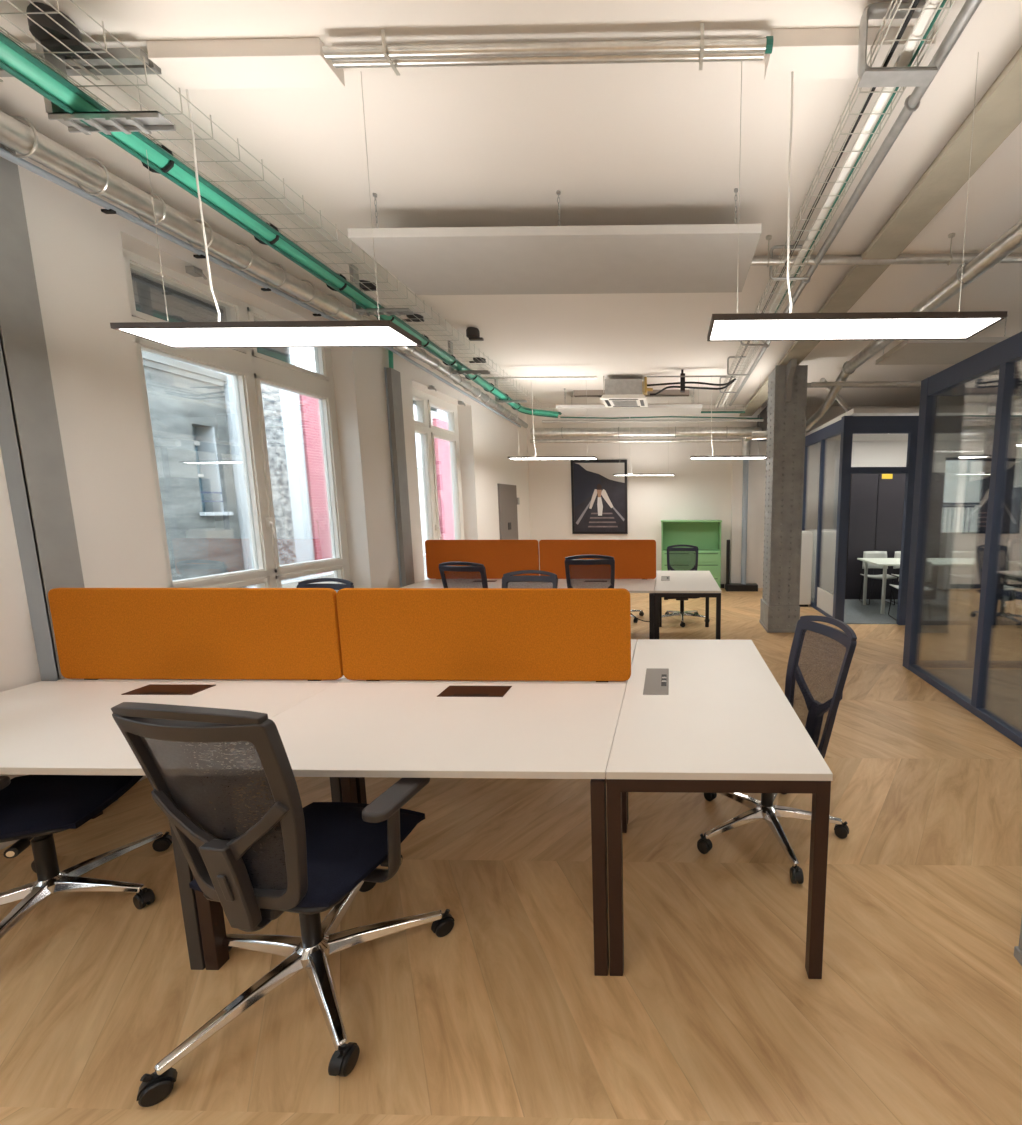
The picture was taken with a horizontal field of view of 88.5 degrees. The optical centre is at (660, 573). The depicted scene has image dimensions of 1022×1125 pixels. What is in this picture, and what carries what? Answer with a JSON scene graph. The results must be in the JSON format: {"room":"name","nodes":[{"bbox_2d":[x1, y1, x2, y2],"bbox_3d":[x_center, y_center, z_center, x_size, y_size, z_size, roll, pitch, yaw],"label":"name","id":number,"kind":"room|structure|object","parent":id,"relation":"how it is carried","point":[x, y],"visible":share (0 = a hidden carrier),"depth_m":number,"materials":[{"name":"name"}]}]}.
{"room":"open-plan office","nodes":[
{"label":"open-plan office","id":0,"kind":"room"},
{"bbox_2d":[160,355,255,587],"bbox_3d":[-7.775,-2.949,7.535,3.180,9.000,0.410,0,8,1],"label":"window frame","id":1,"kind":"structure","parent":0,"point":[229,391],"depth_m":7.53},
{"bbox_2d":[0,151,530,849],"bbox_3d":[-3.183,-0.483,2.853,0.339,3.360,14.116,0,8,4],"label":"wall","id":2,"kind":"structure","parent":0,"point":[77,247],"depth_m":2.83,"materials":[{"name":"paint"}]},
{"bbox_2d":[185,266,206,279],"bbox_3d":[-2.951,-1.914,3.195,0.088,0.057,0.063,0,8,1],"label":"wall hook","id":3,"kind":"object","parent":2,"relation":"attached to","point":[194,271],"visible":1,"depth_m":3.18,"materials":[{"name":"metal"}]},
{"bbox_2d":[123,248,350,587],"bbox_3d":[-3.066,-0.756,3.894,0.270,2.580,1.890,0,8,4],"label":"window","id":4,"kind":"structure","parent":2,"relation":"in","point":[249,368],"depth_m":3.90,"materials":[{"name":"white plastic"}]},
{"bbox_2d":[130,268,290,362],"bbox_3d":[-3.294,-1.853,3.632,0.015,0.426,1.484,0,8,4],"label":"roller shutter","id":5,"kind":"object","parent":4,"relation":"attached to","point":[182,305],"visible":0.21,"depth_m":3.41,"materials":[{"name":"grey"}]},
{"bbox_2d":[412,387,463,539],"bbox_3d":[-2.860,-0.829,6.540,0.270,2.910,1.499,0,8,4],"label":"window","id":6,"kind":"structure","parent":2,"relation":"in","point":[424,427],"depth_m":6.48,"materials":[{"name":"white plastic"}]},
{"bbox_2d":[497,484,519,539],"bbox_3d":[-2.548,-0.547,8.541,0.050,1.910,0.824,0,8,4],"label":"door","id":7,"kind":"structure","parent":2,"relation":"in","point":[508,501],"depth_m":8.39,"materials":[{"name":"grey"}]},
{"bbox_2d":[462,376,595,378],"bbox_3d":[-1.783,-2.536,6.500,1.900,0.028,0.028,0,8,1],"label":"ceiling light","id":8,"kind":"object","parent":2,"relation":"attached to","point":[551,377],"visible":0.81,"depth_m":6.49,"materials":[{"name":"metal"}]},
{"bbox_2d":[0,588,1021,1124],"bbox_3d":[1.573,1.094,4.108,11.400,0.120,16.900,0,8,1],"label":"floor","id":9,"kind":"structure","parent":0,"point":[714,1015],"depth_m":1.74,"materials":[{"name":"brown wood"}]},
{"bbox_2d":[0,143,117,801],"bbox_3d":[-3.048,-0.388,2.376,0.301,3.300,0.145,-5,9,-30],"label":"upright","id":10,"kind":"object","parent":9,"relation":"on","point":[30,437],"visible":0.39,"depth_m":2.36,"materials":[{"name":"grey"}]},
{"bbox_2d":[0,111,527,427],"bbox_3d":[-2.843,-1.821,2.192,0.171,0.379,13.097,0,8,4],"label":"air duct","id":11,"kind":"object","parent":10,"relation":"attached to","point":[15,135],"visible":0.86,"depth_m":2.81,"materials":[{"name":"metal"}]},
{"bbox_2d":[0,148,520,427],"bbox_3d":[-2.918,-1.746,2.152,0.059,0.247,12.996,0,8,4],"label":"pipe","id":12,"kind":"object","parent":11,"relation":"attached to","point":[109,208],"visible":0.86,"depth_m":2.92,"materials":[{"name":"grey metal"}]},
{"bbox_2d":[0,775,171,938],"bbox_3d":[-2.413,0.791,1.906,0.744,1.089,0.737,-3,8,-21],"label":"office chair","id":13,"kind":"object","parent":9,"relation":"on","point":[37,807],"visible":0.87,"depth_m":1.95,"materials":[{"name":"black fabric"}]},
{"bbox_2d":[0,681,342,969],"bbox_3d":[-2.293,0.941,2.083,1.461,0.744,0.800,0,8,1],"label":"desk","id":14,"kind":"object","parent":9,"relation":"on","point":[47,727],"visible":0.46,"depth_m":2.02,"materials":[{"name":"white laminate"}]},
{"bbox_2d":[57,675,344,818],"bbox_3d":[-2.245,0.834,2.878,1.389,0.740,0.793,0,8,1],"label":"desk","id":15,"kind":"object","parent":9,"relation":"on","point":[342,677],"visible":0.08,"depth_m":2.44,"materials":[{"name":"white laminate"}]},
{"bbox_2d":[48,588,343,680],"bbox_3d":[-2.237,0.308,2.429,1.384,0.483,0.032,0,8,1],"label":"screen","id":16,"kind":"object","parent":15,"relation":"on","point":[100,633],"visible":0.88,"depth_m":2.41,"materials":[{"name":"orange fabric"}]},
{"bbox_2d":[111,702,453,1106],"bbox_3d":[-1.193,0.816,1.637,0.829,1.107,0.834,1,8,9],"label":"office chair","id":17,"kind":"object","parent":9,"relation":"on","point":[223,780],"visible":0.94,"depth_m":1.38,"materials":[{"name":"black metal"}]},
{"bbox_2d":[296,578,353,591],"bbox_3d":[-2.607,0.590,3.604,0.744,1.029,0.757,1,8,5],"label":"office chair","id":18,"kind":"object","parent":9,"relation":"on","point":[303,584],"visible":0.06,"depth_m":3.87,"materials":[{"name":"grey plastic"}]},
{"bbox_2d":[384,367,414,586],"bbox_3d":[-2.784,-0.640,5.411,0.060,2.980,0.195,0,8,1],"label":"upright","id":19,"kind":"object","parent":9,"relation":"on","point":[392,376],"visible":0.64,"depth_m":5.32,"materials":[{"name":"grey paint"}]},
{"bbox_2d":[192,682,626,975],"bbox_3d":[-0.865,0.941,2.058,1.392,0.744,0.800,0,8,1],"label":"desk","id":20,"kind":"object","parent":9,"relation":"on","point":[347,731],"visible":0.68,"depth_m":1.83,"materials":[{"name":"white laminate"}]},
{"bbox_2d":[400,579,501,587],"bbox_3d":[-2.048,0.480,5.464,1.309,0.744,0.767,0,8,1],"label":"desk","id":21,"kind":"object","parent":9,"relation":"on","point":[429,583],"visible":0.14,"depth_m":5.41,"materials":[{"name":"white laminate"}]},
{"bbox_2d":[425,540,539,578],"bbox_3d":[-2.047,-0.148,5.770,1.300,0.485,0.032,0,8,1],"label":"screen","id":22,"kind":"object","parent":21,"relation":"attached to","point":[499,557],"visible":0.73,"depth_m":5.75,"materials":[{"name":"orange fabric"}]},
{"bbox_2d":[439,561,487,587],"bbox_3d":[-1.782,0.375,4.986,0.745,1.079,0.760,1,8,9],"label":"office chair","id":23,"kind":"object","parent":9,"relation":"on","point":[473,575],"visible":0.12,"depth_m":4.62,"materials":[{"name":"grey plastic"}]},
{"bbox_2d":[340,639,636,823],"bbox_3d":[-0.852,0.835,2.853,1.388,0.740,0.793,0,8,1],"label":"desk","id":24,"kind":"object","parent":9,"relation":"on","point":[360,781],"visible":0.14,"depth_m":2.43,"materials":[{"name":"white laminate"}]},
{"bbox_2d":[336,588,630,681],"bbox_3d":[-0.840,0.309,2.404,1.392,0.483,0.032,0,8,1],"label":"screen","id":25,"kind":"object","parent":24,"relation":"on","point":[461,634],"visible":0.96,"depth_m":2.38,"materials":[{"name":"orange fabric"}]},
{"bbox_2d":[502,570,557,587],"bbox_3d":[-1.073,0.544,3.776,0.742,1.069,0.719,1,8,5],"label":"office chair","id":26,"kind":"object","parent":9,"relation":"on","point":[508,580],"visible":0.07,"depth_m":4.00,"materials":[{"name":"grey plastic"}]},
{"bbox_2d":[565,554,614,587],"bbox_3d":[-0.669,0.351,4.890,0.739,1.149,0.758,-1,8,-3],"label":"office chair","id":27,"kind":"object","parent":9,"relation":"on","point":[580,573],"visible":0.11,"depth_m":4.53,"materials":[{"name":"grey plastic"}]},
{"bbox_2d":[557,579,655,638],"bbox_3d":[-0.726,0.480,5.441,1.328,0.744,0.767,0,8,1],"label":"desk","id":28,"kind":"object","parent":9,"relation":"on","point":[632,585],"visible":0.23,"depth_m":5.25,"materials":[{"name":"white laminate"}]},
{"bbox_2d":[539,540,655,578],"bbox_3d":[-0.720,-0.147,5.746,1.335,0.485,0.032,0,8,1],"label":"screen","id":29,"kind":"object","parent":28,"relation":"attached to","point":[634,559],"visible":0.75,"depth_m":5.72,"materials":[{"name":"orange fabric"}]},
{"bbox_2d":[662,544,709,626],"bbox_3d":[0.295,0.143,6.850,0.747,1.029,0.760,0,8,3],"label":"office chair","id":30,"kind":"object","parent":9,"relation":"on","point":[678,559],"visible":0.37,"depth_m":7.09,"materials":[{"name":"grey plastic"}]},
{"bbox_2d":[654,571,721,639],"bbox_3d":[0.284,0.426,5.805,0.668,0.750,1.540,0,8,1],"label":"desk","id":31,"kind":"object","parent":9,"relation":"on","point":[684,584],"visible":0.87,"depth_m":5.25,"materials":[{"name":"white laminate"}]},
{"bbox_2d":[661,520,721,586],"bbox_3d":[0.556,-0.337,9.326,1.100,1.310,0.430,0,8,1],"label":"filing cabinet","id":32,"kind":"object","parent":9,"relation":"on","point":[703,534],"visible":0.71,"depth_m":9.42,"materials":[{"name":"green paint"}]},
{"bbox_2d":[606,639,832,978],"bbox_3d":[0.199,0.885,2.434,0.719,0.750,1.599,0,8,1],"label":"desk","id":33,"kind":"object","parent":9,"relation":"on","point":[696,715],"visible":1,"depth_m":1.78,"materials":[{"name":"white laminate"}]},
{"bbox_2d":[725,540,757,591],"bbox_3d":[1.506,-0.156,9.319,0.580,0.950,0.200,0,8,1],"label":"trolley","id":34,"kind":"object","parent":9,"relation":"on","point":[728,586],"visible":1,"depth_m":9.28,"materials":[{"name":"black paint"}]},
{"bbox_2d":[741,437,763,583],"bbox_3d":[1.752,-1.121,9.120,0.614,2.874,0.236,3,8,19],"label":"pipe","id":35,"kind":"object","parent":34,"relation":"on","point":[745,440],"visible":0.71,"depth_m":9.18,"materials":[{"name":"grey metal"}]},
{"bbox_2d":[697,615,856,883],"bbox_3d":[0.513,0.746,2.378,0.740,1.039,0.732,-2,8,-15],"label":"office chair","id":36,"kind":"object","parent":9,"relation":"on","point":[821,655],"visible":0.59,"depth_m":2.41,"materials":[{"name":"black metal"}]},
{"bbox_2d":[759,365,807,632],"bbox_3d":[1.539,-0.886,6.339,0.410,3.200,0.566,0,8,1],"label":"concrete column","id":37,"kind":"structure","parent":9,"relation":"on","point":[786,421],"depth_m":6.12,"materials":[{"name":"grey concrete"}]},
{"bbox_2d":[785,359,796,401],"bbox_3d":[1.494,-2.211,5.769,0.060,0.420,0.280,0,8,1],"label":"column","id":38,"kind":"structure","parent":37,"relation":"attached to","point":[791,366],"depth_m":5.80,"materials":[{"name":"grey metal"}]},
{"bbox_2d":[807,381,920,387],"bbox_3d":[3.818,-2.269,5.986,4.180,0.169,0.652,0,8,1],"label":"pipe","id":39,"kind":"object","parent":37,"relation":"attached to","point":[882,384],"visible":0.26,"depth_m":5.71,"materials":[{"name":"metal"}]},
{"bbox_2d":[799,531,812,606],"bbox_3d":[2.143,-0.087,7.992,0.400,1.170,0.465,0,8,1],"label":"base cabinet","id":40,"kind":"object","parent":9,"relation":"on","point":[807,536],"visible":0.45,"depth_m":7.76,"materials":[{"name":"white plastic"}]},
{"bbox_2d":[802,420,840,617],"bbox_3d":[2.388,-0.853,7.977,0.050,2.690,2.782,0,8,0],"label":"glass wall","id":41,"kind":"structure","parent":9,"relation":"on","point":[822,447],"depth_m":7.42,"materials":[{"name":"blue"}]},
{"bbox_2d":[844,599,897,623],"bbox_3d":[4.245,0.477,8.125,3.600,0.008,2.880,0,8,1],"label":"carpet","id":42,"kind":"object","parent":9,"relation":"on","point":[855,612],"visible":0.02,"depth_m":7.41,"materials":[{"name":"carpet"}]},
{"bbox_2d":[845,474,905,598],"bbox_3d":[3.853,-0.636,8.550,1.500,2.100,0.550,0,8,1],"label":"wardrobe","id":43,"kind":"object","parent":42,"relation":"on","point":[876,504],"visible":0.32,"depth_m":8.26,"materials":[{"name":"grey paint"}]},
{"bbox_2d":[859,551,896,604],"bbox_3d":[3.495,0.065,8.086,0.425,0.826,0.432,0,8,1],"label":"chair","id":44,"kind":"object","parent":42,"relation":"on","point":[867,554],"visible":0.66,"depth_m":8.20,"materials":[{"name":"grey"}]},
{"bbox_2d":[857,558,899,613],"bbox_3d":[4.166,0.177,7.596,2.100,0.745,0.850,0,8,1],"label":"meeting table","id":45,"kind":"object","parent":42,"relation":"on","point":[884,562],"visible":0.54,"depth_m":7.49,"materials":[{"name":"white"}]},
{"bbox_2d":[833,416,918,624],"bbox_3d":[4.165,-0.659,6.515,3.705,2.693,0.106,0,8,1],"label":"door frame","id":46,"kind":"structure","parent":9,"relation":"on","point":[850,425],"depth_m":6.43,"materials":[{"name":"blue"}]},
{"bbox_2d":[903,332,1021,746],"bbox_3d":[2.359,0.181,0.310,0.094,2.710,9.050,0,8,1],"label":"glass wall","id":47,"kind":"structure","parent":9,"relation":"on","point":[963,636],"depth_m":3.90,"materials":[{"name":"blue"}]},
{"bbox_2d":[1014,919,1021,965],"bbox_3d":[1.443,-0.196,1.277,0.410,3.200,0.566,0,8,1],"label":"steel column","id":48,"kind":"structure","parent":9,"relation":"on","point":[1017,949],"depth_m":1.75,"materials":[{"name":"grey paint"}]},
{"bbox_2d":[0,0,1021,407],"bbox_3d":[1.716,-2.394,3.630,11.100,0.200,16.900,0,8,1],"label":"ceiling","id":49,"kind":"structure","parent":0,"point":[620,143],"depth_m":2.55,"materials":[{"name":"paint"}]},
{"bbox_2d":[26,2,90,56],"bbox_3d":[-2.209,-1.988,1.848,0.165,0.110,0.130,0,8,1],"label":"speaker","id":50,"kind":"object","parent":49,"relation":"attached to","point":[46,39],"visible":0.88,"depth_m":1.82,"materials":[{"name":"grey metal"}]},
{"bbox_2d":[0,48,160,81],"bbox_3d":[-2.654,-2.014,1.974,1.320,0.070,0.100,0,8,1],"label":"pipe","id":51,"kind":"object","parent":49,"relation":"attached to","point":[123,55],"visible":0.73,"depth_m":1.95,"materials":[{"name":"metal"}]},
{"bbox_2d":[35,38,175,134],"bbox_3d":[-2.100,-1.879,1.901,0.426,0.340,0.074,0,8,1],"label":"bracket","id":52,"kind":"object","parent":49,"relation":"attached to","point":[106,122],"visible":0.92,"depth_m":1.91,"materials":[{"name":"metal"}]},
{"bbox_2d":[146,38,344,89],"bbox_3d":[-1.646,-2.036,2.008,0.675,0.060,0.150,0,8,1],"label":"junction box","id":53,"kind":"object","parent":49,"relation":"attached to","point":[275,62],"visible":0.98,"depth_m":1.97,"materials":[{"name":"paint"}]},
{"bbox_2d":[110,75,421,347],"bbox_3d":[-1.711,-1.561,2.155,1.180,1.040,0.270,0,8,1],"label":"pendant lamp","id":54,"kind":"object","parent":49,"relation":"hanging from","point":[357,333],"visible":0.96,"depth_m":2.18,"materials":[{"name":"grey plastic"}]},
{"bbox_2d":[120,327,415,346],"bbox_3d":[-1.710,-1.051,2.224,1.156,0.005,0.246,0,8,1],"label":"diffuser","id":55,"kind":"object","parent":54,"relation":"attached to","point":[167,336],"depth_m":2.22,"materials":[{"name":"white plastic"}]},
{"bbox_2d":[349,264,413,315],"bbox_3d":[-2.103,-2.135,3.784,0.426,0.340,0.074,0,8,1],"label":"bracket","id":56,"kind":"object","parent":49,"relation":"attached to","point":[356,308],"visible":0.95,"depth_m":3.77,"materials":[{"name":"metal"}]},
{"bbox_2d":[0,0,746,417],"bbox_3d":[-0.555,-1.867,2.154,3.710,0.197,13.094,0,8,1],"label":"cable tray","id":57,"kind":"object","parent":56,"relation":"attached to","point":[15,60],"visible":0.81,"depth_m":2.38,"materials":[{"name":"silver metal"}]},
{"bbox_2d":[448,341,489,374],"bbox_3d":[-2.106,-2.372,5.519,0.426,0.340,0.074,0,8,1],"label":"bracket","id":58,"kind":"object","parent":49,"relation":"attached to","point":[450,346],"visible":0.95,"depth_m":5.51,"materials":[{"name":"metal"}]},
{"bbox_2d":[466,327,483,340],"bbox_3d":[-1.891,-2.432,5.103,0.165,0.110,0.130,0,8,1],"label":"clamp","id":59,"kind":"object","parent":49,"relation":"attached to","point":[473,333],"visible":1,"depth_m":5.07,"materials":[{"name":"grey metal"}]},
{"bbox_2d":[322,23,772,75],"bbox_3d":[-0.432,-2.015,1.932,1.705,0.081,0.100,0,8,1],"label":"pipe","id":60,"kind":"object","parent":49,"relation":"attached to","point":[701,50],"visible":1,"depth_m":1.91,"materials":[{"name":"metal"}]},
{"bbox_2d":[508,376,597,459],"bbox_3d":[-1.510,-2.174,6.983,1.210,1.130,0.270,0,8,1],"label":"pendant lamp","id":61,"kind":"object","parent":49,"relation":"hanging from","point":[535,457],"visible":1,"depth_m":7.01,"materials":[{"name":"grey"}]},
{"bbox_2d":[510,458,594,459],"bbox_3d":[-1.509,-1.619,7.059,1.186,0.005,0.246,0,8,1],"label":"diffuser","id":62,"kind":"object","parent":61,"relation":"attached to","point":[510,458],"depth_m":7.03,"materials":[{"name":"white"}]},
{"bbox_2d":[348,188,761,294],"bbox_3d":[-0.603,-2.106,3.227,2.357,0.266,0.800,0,8,1],"label":"acoustic panel","id":63,"kind":"object","parent":49,"relation":"hanging from","point":[685,258],"visible":1,"depth_m":3.10,"materials":[{"name":"fabric"}]},
{"bbox_2d":[600,376,652,406],"bbox_3d":[-0.469,-2.603,7.174,0.717,0.344,0.634,0,8,1],"label":"air conditioner","id":64,"kind":"object","parent":49,"relation":"attached to","point":[618,392],"visible":1,"depth_m":6.92,"materials":[{"name":"metal"}]},
{"bbox_2d":[612,400,637,405],"bbox_3d":[-0.510,-2.440,7.197,0.340,0.014,0.340,0,8,1],"label":"grille","id":65,"kind":"object","parent":64,"relation":"attached to","point":[614,402],"depth_m":7.16,"materials":[{"name":"metal"}]},
{"bbox_2d":[647,370,735,394],"bbox_3d":[0.378,-2.565,6.686,1.358,0.278,0.239,4,9,26],"label":"pipe","id":66,"kind":"object","parent":64,"relation":"attached to","point":[682,382],"visible":1,"depth_m":6.64,"materials":[{"name":"black rubber"}]},
{"bbox_2d":[556,388,702,415],"bbox_3d":[-0.481,-2.734,7.989,2.250,0.305,0.650,0,8,1],"label":"acoustic panel","id":67,"kind":"object","parent":49,"relation":"hanging from","point":[652,409],"visible":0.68,"depth_m":7.89,"materials":[{"name":"fabric"}]},
{"bbox_2d":[573,389,688,396],"bbox_3d":[-0.458,-2.825,7.860,1.800,0.080,0.120,0,8,1],"label":"batten","id":68,"kind":"object","parent":49,"relation":"attached to","point":[674,392],"visible":0.71,"depth_m":7.81,"materials":[{"name":"beige"}]},
{"bbox_2d":[613,441,673,475],"bbox_3d":[-0.294,-2.344,8.695,1.060,1.260,0.150,0,8,1],"label":"pendant lamp","id":69,"kind":"object","parent":49,"relation":"hanging from","point":[631,473],"visible":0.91,"depth_m":8.73,"materials":[{"name":"grey"}]},
{"bbox_2d":[690,375,765,458],"bbox_3d":[0.946,-2.182,6.989,1.060,1.125,0.270,0,8,1],"label":"pendant lamp","id":70,"kind":"object","parent":49,"relation":"hanging from","point":[712,456],"visible":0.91,"depth_m":6.98,"materials":[{"name":"grey"}]},
{"bbox_2d":[691,457,765,458],"bbox_3d":[0.947,-1.630,7.064,1.036,0.005,0.246,0,8,1],"label":"diffuser","id":71,"kind":"object","parent":70,"relation":"attached to","point":[691,457],"depth_m":6.99,"materials":[{"name":"white"}]},
{"bbox_2d":[769,245,808,279],"bbox_3d":[0.888,-2.152,3.476,0.270,0.225,0.020,0,8,1],"label":"bracket","id":72,"kind":"object","parent":49,"relation":"attached to","point":[776,246],"visible":0.91,"depth_m":3.48,"materials":[{"name":"metal"}]},
{"bbox_2d":[820,378,850,411],"bbox_3d":[2.581,-2.498,7.234,0.070,0.316,1.592,5,10,35],"label":"pipe","id":73,"kind":"object","parent":49,"relation":"hanging from","point":[839,399],"visible":0.56,"depth_m":7.22,"materials":[{"name":"metal"}]},
{"bbox_2d":[764,26,936,79],"bbox_3d":[0.729,-2.034,1.966,0.615,0.060,0.150,0,8,1],"label":"junction box","id":74,"kind":"object","parent":49,"relation":"attached to","point":[810,53],"visible":0.68,"depth_m":1.93,"materials":[{"name":"paint"}]},
{"bbox_2d":[707,52,1006,340],"bbox_3d":[0.793,-1.554,2.070,1.170,1.040,0.270,0,8,1],"label":"pendant lamp","id":75,"kind":"object","parent":49,"relation":"hanging from","point":[789,326],"visible":0.91,"depth_m":2.09,"materials":[{"name":"grey plastic"}]},
{"bbox_2d":[710,318,999,339],"bbox_3d":[0.794,-1.044,2.140,1.146,0.005,0.246,0,8,1],"label":"diffuser","id":76,"kind":"object","parent":75,"relation":"attached to","point":[720,328],"depth_m":2.13,"materials":[{"name":"white plastic"}]},
{"bbox_2d":[739,46,1021,415],"bbox_3d":[1.434,-2.045,2.406,0.220,0.160,13.770,0,8,1],"label":"steel beam","id":77,"kind":"structure","parent":49,"relation":"attached to","point":[998,112],"depth_m":2.58,"materials":[{"name":"paint"}]},
{"bbox_2d":[751,233,1021,266],"bbox_3d":[3.171,-2.158,3.324,5.380,0.191,0.062,0,8,1],"label":"pipe","id":78,"kind":"object","parent":49,"relation":"hanging from","point":[951,259],"visible":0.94,"depth_m":3.35,"materials":[{"name":"metal"}]},
{"bbox_2d":[753,253,1021,258],"bbox_3d":[3.241,-2.277,3.604,5.250,0.030,0.070,0,8,1],"label":"cable trunking","id":79,"kind":"object","parent":49,"relation":"attached to","point":[953,254],"visible":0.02,"depth_m":3.60,"materials":[{"name":"metal"}]},
{"bbox_2d":[857,1,937,87],"bbox_3d":[0.858,-1.925,1.822,0.272,0.232,0.070,0,8,1],"label":"bracket","id":80,"kind":"object","parent":49,"relation":"attached to","point":[918,76],"visible":0.95,"depth_m":1.81,"materials":[{"name":"metal"}]},
{"bbox_2d":[714,0,955,408],"bbox_3d":[0.857,-1.913,2.010,0.175,0.073,12.870,0,8,1],"label":"cable tray","id":81,"kind":"object","parent":80,"relation":"attached to","point":[931,10],"visible":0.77,"depth_m":2.24,"materials":[{"name":"silver metal"}]},
{"bbox_2d":[729,0,981,405],"bbox_3d":[1.020,-1.896,1.909,0.062,0.062,12.670,0,8,1],"label":"pipe","id":82,"kind":"object","parent":80,"relation":"attached to","point":[912,102],"visible":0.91,"depth_m":2.23,"materials":[{"name":"metal"}]},
{"bbox_2d":[875,315,1008,364],"bbox_3d":[2.843,-2.368,5.103,1.000,0.266,0.750,0,8,1],"label":"acoustic panel","id":83,"kind":"object","parent":49,"relation":"hanging from","point":[948,351],"visible":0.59,"depth_m":5.02,"materials":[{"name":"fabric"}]},
{"bbox_2d":[526,407,766,587],"bbox_3d":[-0.178,-1.407,9.598,4.800,3.360,0.250,0,8,1],"label":"wall","id":84,"kind":"structure","parent":0,"point":[698,489],"depth_m":9.42,"materials":[{"name":"paint"}]},
{"bbox_2d":[571,460,627,533],"bbox_3d":[-1.156,-1.442,9.463,1.050,1.380,0.038,0,8,1],"label":"picture","id":85,"kind":"object","parent":84,"relation":"attached to","point":[599,497],"visible":0.99,"depth_m":9.46,"materials":[{"name":"black paper"}]},
{"bbox_2d":[730,442,757,582],"bbox_3d":[1.559,-1.065,9.436,0.460,2.720,0.140,0,8,1],"label":"trim","id":86,"kind":"structure","parent":84,"relation":"attached to","point":[737,464],"depth_m":9.36,"materials":[{"name":"paint"}]},
{"bbox_2d":[805,406,918,466],"bbox_3d":[4.195,-1.395,9.450,3.950,3.360,0.250,0,8,1],"label":"wall","id":87,"kind":"structure","parent":0,"point":[864,453],"depth_m":9.21,"materials":[{"name":"paint"}]},
{"bbox_2d":[757,405,767,440],"bbox_3d":[2.057,-2.595,8.694,0.600,0.450,1.000,0,8,1],"label":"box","id":88,"kind":"object","parent":87,"relation":"attached to","point":[763,414],"visible":0.21,"depth_m":8.58,"materials":[{"name":"grey metal"}]},
{"bbox_2d":[530,426,761,437],"bbox_3d":[-0.116,-2.498,8.867,4.350,0.194,0.194,0,8,1],"label":"air duct","id":89,"kind":"object","parent":88,"relation":"attached to","point":[726,431],"visible":0.99,"depth_m":8.80,"materials":[{"name":"metal"}]},
{"bbox_2d":[530,438,740,442],"bbox_3d":[-0.455,-2.355,8.893,3.730,0.062,0.064,0,8,1],"label":"pipe","id":90,"kind":"object","parent":89,"relation":"attached to","point":[731,439],"visible":1,"depth_m":8.87,"materials":[{"name":"metal"}]},
{"bbox_2d":[542,419,763,422],"bbox_3d":[0.005,-2.627,8.626,4.100,0.044,0.044,0,8,1],"label":"pipe","id":91,"kind":"object","parent":88,"relation":"attached to","point":[656,420],"visible":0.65,"depth_m":8.61,"materials":[{"name":"metal"}]},
{"bbox_2d":[560,416,762,418],"bbox_3d":[0.057,-2.697,8.696,3.600,0.061,0.024,0,8,1],"label":"cable","id":92,"kind":"object","parent":88,"relation":"attached to","point":[653,416],"visible":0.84,"depth_m":8.69,"materials":[{"name":"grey plastic"}]},
{"bbox_2d":[805,408,918,440],"bbox_3d":[4.250,-2.265,7.761,3.540,0.060,2.820,0,8,1],"label":"ceiling","id":93,"kind":"structure","parent":0,"point":[855,411],"depth_m":6.57,"materials":[{"name":"paint"}]},
{"bbox_3d":[1.422,0.490,-4.350,11.400,3.360,0.300,0,8,1],"label":"wall","id":94,"kind":"structure","parent":0,"visible":0},
{"bbox_2d":[752,219,1021,439],"bbox_3d":[1.605,-1.419,1.191,0.982,0.750,11.141,0,8,1],"label":"pipe","id":95,"kind":"object","parent":94,"relation":"attached to","point":[1010,240],"visible":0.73,"depth_m":3.56,"materials":[{"name":"metal"}]},
{"label":"outside","id":96,"kind":"structure","parent":0,"visible":0},
{"bbox_3d":[-16.615,1.297,10.568,26.400,0.200,60.000,0,8,1],"label":"ground","id":97,"kind":"structure","parent":96,"visible":0},
{"bbox_2d":[141,350,246,587],"bbox_3d":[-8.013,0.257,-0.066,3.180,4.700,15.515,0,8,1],"label":"window pane","id":98,"kind":"structure","parent":97,"relation":"on","point":[187,406],"depth_m":6.84,"materials":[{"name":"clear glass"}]},
{"bbox_2d":[261,383,297,580],"bbox_3d":[-7.346,-3.019,8.048,2.020,9.000,0.620,0,8,1],"label":"wall","id":99,"kind":"structure","parent":97,"relation":"on","point":[271,400],"depth_m":8.34,"materials":[{"name":"stone"}]},
{"bbox_2d":[279,347,315,577],"bbox_3d":[-7.346,-3.094,8.598,2.000,9.000,0.470,0,8,1],"label":"wall","id":100,"kind":"structure","parent":97,"relation":"on","point":[290,401],"depth_m":8.77,"materials":[{"name":"white paint"}]},
{"bbox_2d":[299,394,332,573],"bbox_3d":[-7.310,-1.182,9.559,2.040,4.950,0.900,0,8,1],"label":"brick wall","id":101,"kind":"structure","parent":97,"relation":"on","point":[310,413],"depth_m":9.18,"materials":[{"name":"brick"}]},
{"bbox_2d":[250,553,428,587],"bbox_3d":[-4.726,0.456,9.837,0.200,1.620,8.800,0,8,1],"label":"parapet","id":102,"kind":"object","parent":97,"relation":"on","point":[292,583],"visible":0.02,"depth_m":6.86,"materials":[{"name":"white"}]},
{"bbox_2d":[413,407,432,553],"bbox_3d":[-7.734,-1.612,12.168,3.100,5.100,4.330,0,8,1],"label":"building","id":103,"kind":"structure","parent":97,"relation":"on","point":[417,436],"depth_m":13.30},
{"bbox_2d":[413,404,447,421],"bbox_3d":[-7.070,-4.940,18.440,2.200,10.000,6.380,0,8,1],"label":"sky","id":104,"kind":"structure","parent":97,"relation":"on","point":[442,415],"depth_m":15.23,"materials":[{"name":"white"}]},
{"bbox_2d":[432,418,454,539],"bbox_3d":[-7.233,-1.943,14.965,2.000,5.000,1.280,0,8,1],"label":"brick wall","id":105,"kind":"structure","parent":97,"relation":"on","point":[442,447],"depth_m":14.49,"materials":[{"name":"brick"}]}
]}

